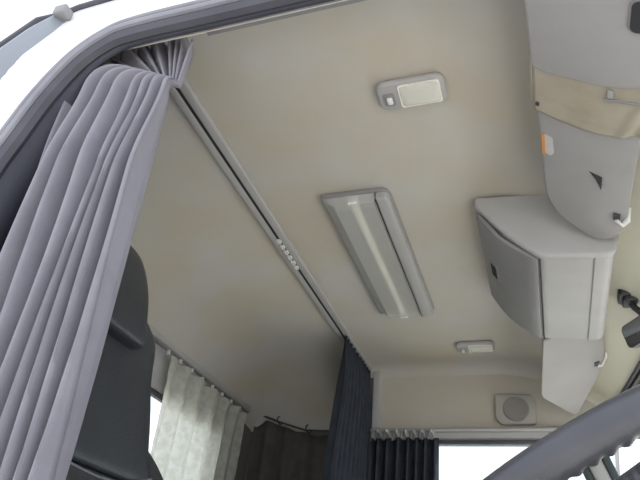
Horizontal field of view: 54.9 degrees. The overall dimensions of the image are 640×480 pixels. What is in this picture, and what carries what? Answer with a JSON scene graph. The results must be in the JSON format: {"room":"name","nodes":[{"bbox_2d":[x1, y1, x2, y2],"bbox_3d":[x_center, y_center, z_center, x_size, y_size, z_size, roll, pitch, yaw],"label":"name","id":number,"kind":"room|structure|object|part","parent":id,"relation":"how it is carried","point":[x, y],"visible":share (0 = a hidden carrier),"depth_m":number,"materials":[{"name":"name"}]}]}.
{"room":"vehicle interior","nodes":[
{"label":"vehicle interior","id":0,"kind":"room"},
{"bbox_2d":[0,0,193,128],"bbox_3d":[-0.003,0.087,0.783,2.400,2.000,0.131,-6,-35,18],"label":"wall","id":1,"kind":"structure","parent":0,"point":[19,79],"depth_m":1.30,"materials":[{"name":"white paint"}]},
{"bbox_2d":[0,0,112,79],"bbox_3d":[-0.525,-0.267,1.231,0.492,0.788,0.104,2,-33,6],"label":"trim","id":2,"kind":"structure","parent":1,"relation":"attached to","point":[26,37],"depth_m":1.35,"materials":[{"name":"grey paint"}]},
{"bbox_3d":[-0.675,-0.240,1.215,0.142,0.700,0.075,18,-35,-19],"label":"blade","id":3,"kind":"part","parent":2,"relation":"part of","materials":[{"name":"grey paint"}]},
{"bbox_2d":[0,0,312,178],"bbox_3d":[0.033,0.069,0.707,1.538,1.315,0.035,-6,-35,18],"label":"door","id":4,"kind":"structure","parent":1,"relation":"in","point":[25,119],"depth_m":1.14,"materials":[{"name":"metal"}]},
{"bbox_2d":[0,0,333,251],"bbox_3d":[-0.235,0.151,0.822,0.837,1.266,0.099,-6,-35,18],"label":"trim","id":5,"kind":"structure","parent":1,"relation":"attached to","point":[16,180],"depth_m":1.12,"materials":[{"name":"rubber"}]},
{"bbox_2d":[206,0,365,35],"bbox_3d":[0.224,0.080,0.644,1.030,1.258,0.025,-6,-35,18],"label":"trim","id":6,"kind":"structure","parent":1,"relation":"attached to","point":[343,3],"depth_m":1.09,"materials":[{"name":"grey plastic"}]},
{"bbox_2d":[524,0,639,238],"bbox_3d":[0.507,-0.198,1.178,0.190,0.130,0.678,-6,-35,18],"label":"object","id":7,"kind":"object","parent":1,"relation":"attached to","point":[584,55],"visible":1,"depth_m":1.09,"materials":[{"name":"plastic"}]},
{"bbox_2d":[613,213,620,220],"bbox_3d":[0.635,-0.052,1.319,0.013,0.016,0.022,-6,-35,18],"label":"socket","id":8,"kind":"object","parent":7,"relation":"attached to","point":[616,216],"depth_m":1.32,"materials":[{"name":"plastic"}]},
{"bbox_2d":[627,0,639,33],"bbox_3d":[0.472,-0.322,0.893,0.042,0.024,0.061,-6,-35,18],"label":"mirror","id":9,"kind":"object","parent":7,"relation":"attached to","point":[633,6],"depth_m":0.90,"materials":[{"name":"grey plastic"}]},
{"bbox_2d":[586,146,639,404],"bbox_3d":[0.747,0.110,1.620,0.328,0.224,1.880,-6,-35,18],"label":"trim","id":10,"kind":"structure","parent":1,"relation":"attached to","point":[621,361],"depth_m":1.84,"materials":[{"name":"beige plastic"}]},
{"bbox_2d":[617,289,639,347],"bbox_3d":[0.894,0.174,1.683,0.083,0.171,0.242,13,-33,-10],"label":"mirror","id":11,"kind":"object","parent":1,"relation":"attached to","point":[630,331],"visible":0.75,"depth_m":1.73,"materials":[{"name":"plastic"}]},
{"bbox_2d":[622,295,637,307],"bbox_3d":[0.882,0.173,1.750,0.040,0.020,0.053,-6,-35,18],"label":"socket","id":12,"kind":"object","parent":11,"relation":"attached to","point":[628,301],"depth_m":1.73,"materials":[{"name":"plastic"}]},
{"bbox_3d":[0.896,0.216,1.657,0.015,0.069,0.229,13,-33,-10],"label":"glass","id":13,"kind":"part","parent":11,"relation":"part of","materials":[{"name":"mirror"}]},
{"bbox_2d":[151,387,250,479],"bbox_3d":[-0.653,0.769,1.711,0.030,1.150,1.950,-6,-35,18],"label":"wall","id":14,"kind":"structure","parent":0,"point":[244,449],"depth_m":2.63,"materials":[{"name":"plastic"}]},
{"bbox_2d":[151,388,162,402],"bbox_3d":[-0.597,0.611,1.906,0.028,0.358,1.064,-6,-35,18],"label":"window","id":15,"kind":"structure","parent":14,"relation":"in","point":[154,394],"depth_m":2.06,"materials":[{"name":"rubber"}]},
{"bbox_2d":[151,345,208,394],"bbox_3d":[-0.587,0.372,1.996,0.008,0.137,1.070,-6,-35,18],"label":"trim","id":16,"kind":"structure","parent":14,"relation":"attached to","point":[161,365],"depth_m":2.10,"materials":[{"name":"grey plastic"}]},
{"bbox_2d":[148,323,250,412],"bbox_3d":[-0.507,0.395,2.149,0.026,0.038,1.285,-6,-35,18],"label":"rail","id":17,"kind":"object","parent":14,"relation":"attached to","point":[159,338],"visible":0.57,"depth_m":2.27,"materials":[{"name":"grey plastic"}]},
{"bbox_2d":[150,356,246,479],"bbox_3d":[-0.450,0.839,2.173,0.048,0.666,0.635,-6,-35,18],"label":"lace curtain","id":18,"kind":"object","parent":17,"relation":"hanging from","point":[198,435],"visible":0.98,"depth_m":2.21,"materials":[{"name":"beige fabric"}]},
{"bbox_2d":[104,0,547,431],"bbox_3d":[0.052,0.190,1.838,1.343,0.326,1.880,-6,-35,18],"label":"ceiling","id":19,"kind":"structure","parent":0,"point":[295,100],"depth_m":1.62,"materials":[{"name":"fabric"}]},
{"bbox_2d":[169,77,371,370],"bbox_3d":[-0.070,0.091,1.979,0.051,0.026,1.760,-6,-35,18],"label":"rail","id":20,"kind":"object","parent":19,"relation":"attached to","point":[185,97],"visible":0.82,"depth_m":1.68,"materials":[{"name":"grey plastic"}]},
{"bbox_2d":[0,37,193,479],"bbox_3d":[-0.438,0.005,1.016,0.349,0.976,0.135,-10,-36,23],"label":"curtain","id":21,"kind":"object","parent":20,"relation":"hanging from","point":[64,252],"visible":0.98,"depth_m":0.94,"materials":[{"name":"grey fabric"}]},
{"bbox_2d":[322,336,370,479],"bbox_3d":[0.100,0.839,2.210,0.048,0.960,0.494,-6,-35,18],"label":"curtain","id":22,"kind":"object","parent":20,"relation":"hanging from","point":[347,456],"visible":1,"depth_m":2.29,"materials":[{"name":"blue fabric"}]},
{"bbox_2d":[321,187,433,317],"bbox_3d":[0.198,0.074,1.897,0.198,0.040,0.706,-6,-35,18],"label":"recessed light","id":23,"kind":"object","parent":19,"relation":"in","point":[368,222],"visible":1,"depth_m":1.82,"materials":[{"name":"grey plastic"}]},
{"bbox_2d":[347,197,358,208],"bbox_3d":[0.089,-0.098,1.641,0.026,0.021,0.024,-6,-35,18],"label":"socket","id":24,"kind":"object","parent":23,"relation":"attached to","point":[352,202],"depth_m":1.63,"materials":[{"name":"white plastic"}]},
{"bbox_2d":[400,310,407,317],"bbox_3d":[0.295,0.261,2.165,0.026,0.021,0.024,-6,-35,18],"label":"socket","id":25,"kind":"object","parent":23,"relation":"attached to","point":[405,315],"depth_m":2.15,"materials":[{"name":"white plastic"}]},
{"bbox_2d":[376,72,446,109],"bbox_3d":[0.195,-0.313,1.312,0.146,0.026,0.078,-6,-35,18],"label":"recessed light","id":26,"kind":"object","parent":19,"relation":"in","point":[427,88],"visible":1,"depth_m":1.30,"materials":[{"name":"grey plastic"}]},
{"bbox_2d":[383,93,395,106],"bbox_3d":[0.150,-0.301,1.327,0.024,0.003,0.034,-6,-35,18],"label":"switch","id":27,"kind":"object","parent":26,"relation":"attached to","point":[389,99],"depth_m":1.32,"materials":[{"name":"grey plastic"}]},
{"bbox_2d":[456,340,494,352],"bbox_3d":[0.600,0.416,2.376,0.146,0.026,0.078,-6,-35,18],"label":"recessed light","id":28,"kind":"object","parent":19,"relation":"in","point":[469,346],"visible":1,"depth_m":2.36,"materials":[{"name":"grey plastic"}]},
{"bbox_2d":[474,195,618,340],"bbox_3d":[0.621,0.090,1.694,0.324,0.209,0.486,-6,-35,18],"label":"overhead cabinet","id":29,"kind":"object","parent":19,"relation":"attached to","point":[552,278],"visible":0.88,"depth_m":1.56,"materials":[{"name":"grey plastic"}]},
{"bbox_3d":[0.497,0.088,1.745,0.018,0.027,0.090,-6,-35,18],"label":"handle","id":30,"kind":"part","parent":29,"relation":"part of","materials":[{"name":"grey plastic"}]},
{"bbox_3d":[0.536,0.110,1.726,0.138,0.160,0.459,-6,-35,18],"label":"door","id":31,"kind":"part","parent":29,"relation":"part of","materials":[{"name":"grey plastic"}]},
{"bbox_2d":[244,374,596,479],"bbox_3d":[0.529,1.097,2.245,1.820,1.380,0.030,-6,-35,18],"label":"wall","id":32,"kind":"structure","parent":0,"point":[461,401],"depth_m":2.52,"materials":[{"name":"plastic"}]},
{"bbox_2d":[263,416,328,433],"bbox_3d":[-0.058,0.785,2.622,0.441,0.097,0.017,-6,-35,18],"label":"wire","id":33,"kind":"object","parent":32,"relation":"attached to","point":[275,420],"visible":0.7,"depth_m":2.63,"materials":[{"name":"plastic"}]},
{"bbox_2d":[247,421,327,479],"bbox_3d":[-0.104,1.102,2.450,0.467,0.785,0.023,-6,-35,18],"label":"curtain","id":34,"kind":"object","parent":33,"relation":"hanging from","point":[277,452],"visible":0.72,"depth_m":2.60,"materials":[{"name":"brown fabric"}]},
{"bbox_2d":[371,371,380,427],"bbox_3d":[0.243,0.676,2.617,0.040,0.253,0.020,-6,-35,18],"label":"trim","id":35,"kind":"structure","parent":32,"relation":"attached to","point":[376,401],"depth_m":2.60,"materials":[{"name":"grey plastic"}]},
{"bbox_2d":[371,429,438,479],"bbox_3d":[0.305,1.055,2.249,0.267,0.716,0.044,-6,-35,18],"label":"curtain","id":36,"kind":"object","parent":32,"relation":"hanging from","point":[398,459],"visible":1,"depth_m":2.39,"materials":[{"name":"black fabric"}]},
{"bbox_2d":[370,427,548,446],"bbox_3d":[0.574,0.769,2.409,0.780,0.070,0.038,-6,-35,18],"label":"trim","id":37,"kind":"structure","parent":32,"relation":"attached to","point":[446,439],"depth_m":2.37,"materials":[{"name":"grey plastic"}]},
{"bbox_2d":[370,427,558,432],"bbox_3d":[0.568,0.739,2.392,0.765,0.011,0.024,-6,-35,18],"label":"rail","id":38,"kind":"object","parent":32,"relation":"attached to","point":[553,428],"visible":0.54,"depth_m":2.37,"materials":[{"name":"grey plastic"}]},
{"bbox_2d":[495,394,536,425],"bbox_3d":[0.765,0.663,2.414,0.154,0.125,0.027,-6,-35,18],"label":"wall speaker","id":39,"kind":"object","parent":32,"relation":"attached to","point":[510,409],"visible":1,"depth_m":2.40,"materials":[{"name":"grey plastic"}]},
{"bbox_2d":[503,397,528,421],"bbox_3d":[0.765,0.660,2.404,0.099,0.099,0.005,-6,-35,18],"label":"grille","id":40,"kind":"object","parent":39,"relation":"attached to","point":[515,409],"depth_m":2.40,"materials":[{"name":"grey plastic"}]},
{"bbox_2d":[541,335,606,414],"bbox_3d":[0.873,0.435,2.116,0.231,0.168,0.567,-6,-35,18],"label":"sun visor","id":41,"kind":"object","parent":32,"relation":"attached to","point":[570,368],"visible":0.76,"depth_m":2.06,"materials":[{"name":"plastic"}]},
{"bbox_2d":[583,457,619,479],"bbox_3d":[1.042,1.005,2.059,0.324,0.680,0.055,-6,-35,18],"label":"trim","id":42,"kind":"structure","parent":32,"relation":"attached to","point":[605,470],"depth_m":2.18,"materials":[{"name":"grey plastic"}]},
{"bbox_3d":[0.216,1.162,1.081,1.980,0.040,1.980,-6,-35,18],"label":"floor","id":43,"kind":"structure","parent":0,"visible":0},
{"bbox_2d":[66,245,162,479],"bbox_3d":[-0.265,0.411,1.062,0.718,1.115,0.425,-6,-35,18],"label":"seat","id":44,"kind":"object","parent":43,"relation":"on","point":[113,440],"visible":0.38,"depth_m":1.23,"materials":[{"name":"fabric"}]},
{"bbox_3d":[-0.474,0.249,1.249,0.233,0.428,0.404,-6,-35,18],"label":"backrest","id":45,"kind":"part","parent":44,"relation":"part of","materials":[{"name":"grey fabric"}]},
{"bbox_3d":[1.070,0.869,0.946,0.040,0.450,1.980,-6,-35,18],"label":"wall","id":46,"kind":"structure","parent":0,"visible":0},
{"bbox_2d":[483,384,639,479],"bbox_3d":[0.472,0.403,0.583,0.784,0.555,0.461,-6,-35,18],"label":"steering wheel","id":47,"kind":"object","parent":46,"relation":"attached to","point":[599,432],"visible":1,"depth_m":0.55,"materials":[{"name":"plastic"}]},
{"bbox_2d":[620,360,639,392],"bbox_3d":[0.982,0.405,1.325,0.451,0.722,1.842,-6,-35,18],"label":"window","id":48,"kind":"structure","parent":46,"relation":"in","point":[634,379],"depth_m":2.03,"materials":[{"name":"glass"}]},
{"label":"outside","id":49,"kind":"structure","parent":0,"visible":0},
{"bbox_2d":[615,450,619,474],"bbox_3d":[1.200,1.016,2.319,0.178,0.513,0.088,-6,-35,18],"label":"mirror","id":50,"kind":"object","parent":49,"point":[617,462],"visible":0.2,"depth_m":2.43,"materials":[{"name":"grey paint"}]}
]}

